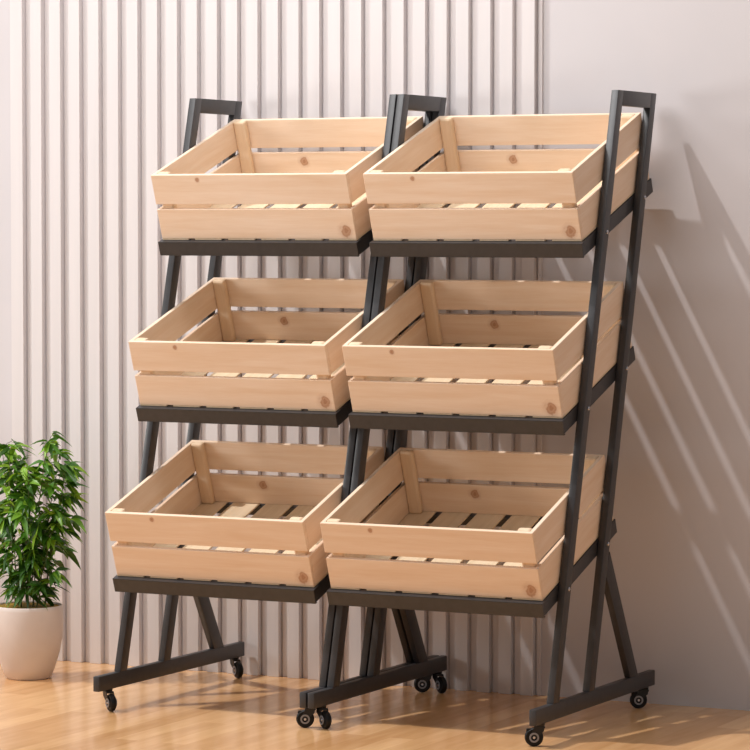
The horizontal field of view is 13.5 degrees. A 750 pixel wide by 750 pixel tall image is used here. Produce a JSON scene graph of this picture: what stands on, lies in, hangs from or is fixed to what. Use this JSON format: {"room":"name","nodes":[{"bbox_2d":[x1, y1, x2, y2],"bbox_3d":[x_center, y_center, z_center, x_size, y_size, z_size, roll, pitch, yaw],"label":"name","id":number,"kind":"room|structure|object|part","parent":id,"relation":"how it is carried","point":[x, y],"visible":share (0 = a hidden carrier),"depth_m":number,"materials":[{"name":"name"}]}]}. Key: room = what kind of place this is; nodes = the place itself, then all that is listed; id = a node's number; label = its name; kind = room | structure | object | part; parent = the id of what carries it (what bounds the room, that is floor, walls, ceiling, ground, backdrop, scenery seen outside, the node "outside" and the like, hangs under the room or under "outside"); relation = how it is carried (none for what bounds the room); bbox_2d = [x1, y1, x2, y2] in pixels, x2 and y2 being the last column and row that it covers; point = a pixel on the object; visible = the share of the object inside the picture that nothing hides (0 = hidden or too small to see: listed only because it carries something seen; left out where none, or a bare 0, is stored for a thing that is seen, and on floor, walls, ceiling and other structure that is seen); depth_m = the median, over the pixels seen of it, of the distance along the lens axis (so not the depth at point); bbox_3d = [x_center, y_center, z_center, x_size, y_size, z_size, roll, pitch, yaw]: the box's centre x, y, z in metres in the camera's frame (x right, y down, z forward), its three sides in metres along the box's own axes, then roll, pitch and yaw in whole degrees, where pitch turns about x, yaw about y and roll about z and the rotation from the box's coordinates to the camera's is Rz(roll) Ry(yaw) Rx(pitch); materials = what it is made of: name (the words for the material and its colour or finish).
{"room":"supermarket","nodes":[
{"label":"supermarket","id":0,"kind":"room"},
{"bbox_2d":[0,0,749,710],"bbox_3d":[0.126,-0.703,8.107,7.400,3.004,0.100,1,3,27],"label":"wall","id":1,"kind":"structure","parent":0,"point":[679,550],"depth_m":7.78,"materials":[{"name":"paint"}]},
{"bbox_2d":[10,0,542,695],"bbox_3d":[-0.285,-0.700,8.249,1.569,2.984,0.021,1,3,27],"label":"wall panel","id":2,"kind":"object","parent":1,"relation":"attached to","point":[57,252],"depth_m":8.38,"materials":[{"name":"paint"}]},
{"bbox_2d":[0,660,749,749],"bbox_3d":[-1.215,0.975,5.525,7.400,0.100,6.057,1,3,27],"label":"floor","id":3,"kind":"structure","parent":0,"point":[183,710],"depth_m":7.57,"materials":[{"name":"laminate"}]},
{"bbox_2d":[0,431,88,680],"bbox_3d":[-0.906,0.467,8.261,0.319,0.650,0.279,1,3,27],"label":"potted plant","id":4,"kind":"object","parent":3,"relation":"on","point":[31,632],"visible":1,"depth_m":8.21,"materials":[{"name":"green plant"}]},
{"bbox_3d":[-0.906,0.696,8.278,0.183,0.192,0.183,1,3,27],"label":"pot","id":5,"kind":"part","parent":4,"relation":"part of","materials":[{"name":"beige ceramic"}]},
{"bbox_2d":[93,94,438,727],"bbox_3d":[-0.256,0.060,7.848,0.595,1.504,0.743,1,3,27],"label":"display rack","id":6,"kind":"object","parent":3,"relation":"on","point":[201,591],"visible":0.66,"depth_m":7.76,"materials":[{"name":"black metal"}]},
{"bbox_3d":[-0.540,0.012,7.912,0.018,1.415,0.409,1,3,27],"label":"post","id":7,"kind":"part","parent":6,"relation":"part of","materials":[{"name":"black metal"}]},
{"bbox_3d":[-0.445,0.003,8.099,0.018,1.415,0.409,1,3,27],"label":"post","id":8,"kind":"part","parent":6,"relation":"part of","materials":[{"name":"black metal"}]},
{"bbox_2d":[113,502,330,603],"bbox_3d":[-0.291,0.431,7.797,0.555,0.191,0.454,1,3,27],"label":"tray","id":9,"kind":"object","parent":6,"relation":"on","point":[131,586],"depth_m":7.60,"materials":[{"name":"beige wood"}]},
{"bbox_2d":[136,339,351,427],"bbox_3d":[-0.240,0.016,7.877,0.555,0.191,0.454,1,3,27],"label":"tray","id":10,"kind":"object","parent":6,"relation":"on","point":[153,415],"depth_m":7.68,"materials":[{"name":"black metal"}]},
{"bbox_2d":[105,440,384,586],"bbox_3d":[-0.305,0.334,7.764,0.544,0.310,0.479,1,3,27],"label":"wooden crate","id":11,"kind":"object","parent":6,"relation":"on","point":[146,544],"visible":0.89,"depth_m":7.72,"materials":[{"name":"brown wood"}]},
{"bbox_3d":[-0.610,0.403,7.705,0.034,0.167,0.019,1,23,27],"label":"corner post","id":12,"kind":"part","parent":11,"relation":"part of","materials":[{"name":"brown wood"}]},
{"bbox_3d":[-0.437,0.249,8.042,0.034,0.167,0.019,1,23,27],"label":"corner post","id":13,"kind":"part","parent":11,"relation":"part of","materials":[{"name":"brown wood"}]},
{"bbox_3d":[-0.173,0.413,7.485,0.034,0.167,0.019,1,23,27],"label":"corner post","id":14,"kind":"part","parent":11,"relation":"part of","materials":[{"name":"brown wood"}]},
{"bbox_3d":[0.000,0.260,7.822,0.034,0.167,0.019,1,23,27],"label":"corner post","id":15,"kind":"part","parent":11,"relation":"part of","materials":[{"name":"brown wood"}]},
{"bbox_2d":[158,229,372,256],"bbox_3d":[-0.190,-0.396,7.955,0.555,0.191,0.454,1,3,27],"label":"tray","id":16,"kind":"object","parent":6,"relation":"on","point":[191,247],"depth_m":7.75,"materials":[{"name":"black metal"}]},
{"bbox_2d":[128,277,404,411],"bbox_3d":[-0.254,-0.081,7.844,0.544,0.310,0.479,1,3,27],"label":"wooden crate","id":17,"kind":"object","parent":6,"relation":"on","point":[173,372],"visible":0.74,"depth_m":7.76,"materials":[{"name":"brown wood"}]},
{"bbox_3d":[-0.559,-0.012,7.785,0.034,0.167,0.019,1,23,27],"label":"corner post","id":18,"kind":"part","parent":17,"relation":"part of","materials":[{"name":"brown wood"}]},
{"bbox_3d":[-0.386,-0.166,8.122,0.034,0.167,0.019,1,23,27],"label":"corner post","id":19,"kind":"part","parent":17,"relation":"part of","materials":[{"name":"brown wood"}]},
{"bbox_3d":[-0.123,-0.002,7.565,0.034,0.167,0.019,1,23,27],"label":"corner post","id":20,"kind":"part","parent":17,"relation":"part of","materials":[{"name":"brown wood"}]},
{"bbox_3d":[0.051,-0.155,7.902,0.034,0.167,0.019,1,23,27],"label":"corner post","id":21,"kind":"part","parent":17,"relation":"part of","materials":[{"name":"brown wood"}]},
{"bbox_2d":[151,116,423,240],"bbox_3d":[-0.204,-0.493,7.922,0.544,0.310,0.479,1,3,27],"label":"wooden crate","id":22,"kind":"object","parent":6,"relation":"on","point":[198,205],"visible":0.8,"depth_m":7.82,"materials":[{"name":"brown wood"}]},
{"bbox_3d":[-0.510,-0.424,7.863,0.034,0.167,0.019,1,23,27],"label":"corner post","id":23,"kind":"part","parent":22,"relation":"part of","materials":[{"name":"brown wood"}]},
{"bbox_3d":[-0.337,-0.578,8.200,0.034,0.167,0.019,1,23,27],"label":"corner post","id":24,"kind":"part","parent":22,"relation":"part of","materials":[{"name":"brown wood"}]},
{"bbox_3d":[-0.073,-0.414,7.643,0.034,0.167,0.019,1,23,27],"label":"corner post","id":25,"kind":"part","parent":22,"relation":"part of","materials":[{"name":"brown wood"}]},
{"bbox_3d":[0.100,-0.568,7.980,0.034,0.167,0.019,1,23,27],"label":"corner post","id":26,"kind":"part","parent":22,"relation":"part of","materials":[{"name":"brown wood"}]},
{"bbox_3d":[-0.034,0.024,7.657,0.018,1.415,0.409,1,3,27],"label":"post","id":27,"kind":"part","parent":6,"relation":"part of","materials":[{"name":"black metal"}]},
{"bbox_3d":[0.061,0.015,7.844,0.018,1.415,0.409,1,3,27],"label":"post","id":28,"kind":"part","parent":6,"relation":"part of","materials":[{"name":"black metal"}]},
{"bbox_2d":[308,90,655,745],"bbox_3d":[0.270,0.073,7.583,0.595,1.504,0.743,1,3,27],"label":"display rack","id":29,"kind":"object","parent":3,"relation":"on","point":[605,583],"visible":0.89,"depth_m":7.50,"materials":[{"name":"black metal"}]},
{"bbox_3d":[-0.014,0.025,7.647,0.018,1.415,0.409,1,3,27],"label":"post","id":30,"kind":"part","parent":29,"relation":"part of","materials":[{"name":"black metal"}]},
{"bbox_3d":[0.081,0.016,7.835,0.018,1.415,0.409,1,3,27],"label":"post","id":31,"kind":"part","parent":29,"relation":"part of","materials":[{"name":"black metal"}]},
{"bbox_2d":[320,447,612,600],"bbox_3d":[0.221,0.347,7.499,0.544,0.310,0.479,1,3,27],"label":"wooden crate","id":32,"kind":"object","parent":29,"relation":"on","point":[360,555],"visible":0.94,"depth_m":7.45,"materials":[{"name":"brown wood"}]},
{"bbox_3d":[-0.084,0.416,7.440,0.034,0.167,0.019,1,23,27],"label":"corner post","id":33,"kind":"part","parent":32,"relation":"part of","materials":[{"name":"brown wood"}]},
{"bbox_3d":[0.089,0.262,7.777,0.034,0.167,0.019,1,23,27],"label":"corner post","id":34,"kind":"part","parent":32,"relation":"part of","materials":[{"name":"brown wood"}]},
{"bbox_3d":[0.353,0.426,7.220,0.034,0.167,0.019,1,23,27],"label":"corner post","id":35,"kind":"part","parent":32,"relation":"part of","materials":[{"name":"brown wood"}]},
{"bbox_3d":[0.526,0.273,7.557,0.034,0.167,0.019,1,23,27],"label":"corner post","id":36,"kind":"part","parent":32,"relation":"part of","materials":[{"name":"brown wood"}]},
{"bbox_2d":[326,512,616,617],"bbox_3d":[0.235,0.444,7.532,0.555,0.191,0.454,1,3,27],"label":"tray","id":37,"kind":"object","parent":29,"relation":"on","point":[605,583],"depth_m":7.37,"materials":[{"name":"beige wood"}]},
{"bbox_2d":[342,279,631,417],"bbox_3d":[0.272,-0.068,7.580,0.544,0.310,0.479,1,3,27],"label":"wooden crate","id":38,"kind":"object","parent":29,"relation":"on","point":[385,377],"visible":0.99,"depth_m":7.50,"materials":[{"name":"brown wood"}]},
{"bbox_3d":[-0.034,0.001,7.520,0.034,0.167,0.019,1,23,27],"label":"corner post","id":39,"kind":"part","parent":38,"relation":"part of","materials":[{"name":"brown wood"}]},
{"bbox_3d":[0.140,-0.153,7.857,0.034,0.167,0.019,1,23,27],"label":"corner post","id":40,"kind":"part","parent":38,"relation":"part of","materials":[{"name":"brown wood"}]},
{"bbox_3d":[0.403,0.011,7.300,0.034,0.167,0.019,1,23,27],"label":"corner post","id":41,"kind":"part","parent":38,"relation":"part of","materials":[{"name":"brown wood"}]},
{"bbox_3d":[0.577,-0.142,7.637,0.034,0.167,0.019,1,23,27],"label":"corner post","id":42,"kind":"part","parent":38,"relation":"part of","materials":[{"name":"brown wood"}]},
{"bbox_2d":[348,343,634,434],"bbox_3d":[0.286,0.029,7.612,0.555,0.191,0.454,1,3,27],"label":"tray","id":43,"kind":"object","parent":29,"relation":"on","point":[362,421],"depth_m":7.43,"materials":[{"name":"black metal"}]},
{"bbox_2d":[363,113,648,240],"bbox_3d":[0.321,-0.480,7.658,0.544,0.310,0.479,1,3,27],"label":"wooden crate","id":44,"kind":"object","parent":29,"relation":"on","point":[408,205],"visible":0.97,"depth_m":7.57,"materials":[{"name":"brown wood"}]},
{"bbox_3d":[0.016,-0.411,7.598,0.034,0.167,0.019,1,23,27],"label":"corner post","id":45,"kind":"part","parent":44,"relation":"part of","materials":[{"name":"brown wood"}]},
{"bbox_3d":[0.190,-0.565,7.935,0.034,0.167,0.019,1,23,27],"label":"corner post","id":46,"kind":"part","parent":44,"relation":"part of","materials":[{"name":"brown wood"}]},
{"bbox_3d":[0.453,-0.401,7.378,0.034,0.167,0.019,1,23,27],"label":"corner post","id":47,"kind":"part","parent":44,"relation":"part of","materials":[{"name":"brown wood"}]},
{"bbox_3d":[0.626,-0.554,7.715,0.034,0.167,0.019,1,23,27],"label":"corner post","id":48,"kind":"part","parent":44,"relation":"part of","materials":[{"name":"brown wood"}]},
{"bbox_2d":[369,178,652,257],"bbox_3d":[0.336,-0.383,7.690,0.555,0.191,0.454,1,3,27],"label":"tray","id":49,"kind":"object","parent":29,"relation":"on","point":[607,221],"depth_m":7.50,"materials":[{"name":"black metal"}]},
{"bbox_3d":[0.492,0.037,7.392,0.018,1.415,0.409,1,3,27],"label":"post","id":50,"kind":"part","parent":29,"relation":"part of","materials":[{"name":"black metal"}]},
{"bbox_3d":[0.587,0.029,7.580,0.018,1.415,0.409,1,3,27],"label":"post","id":51,"kind":"part","parent":29,"relation":"part of","materials":[{"name":"black metal"}]}
]}

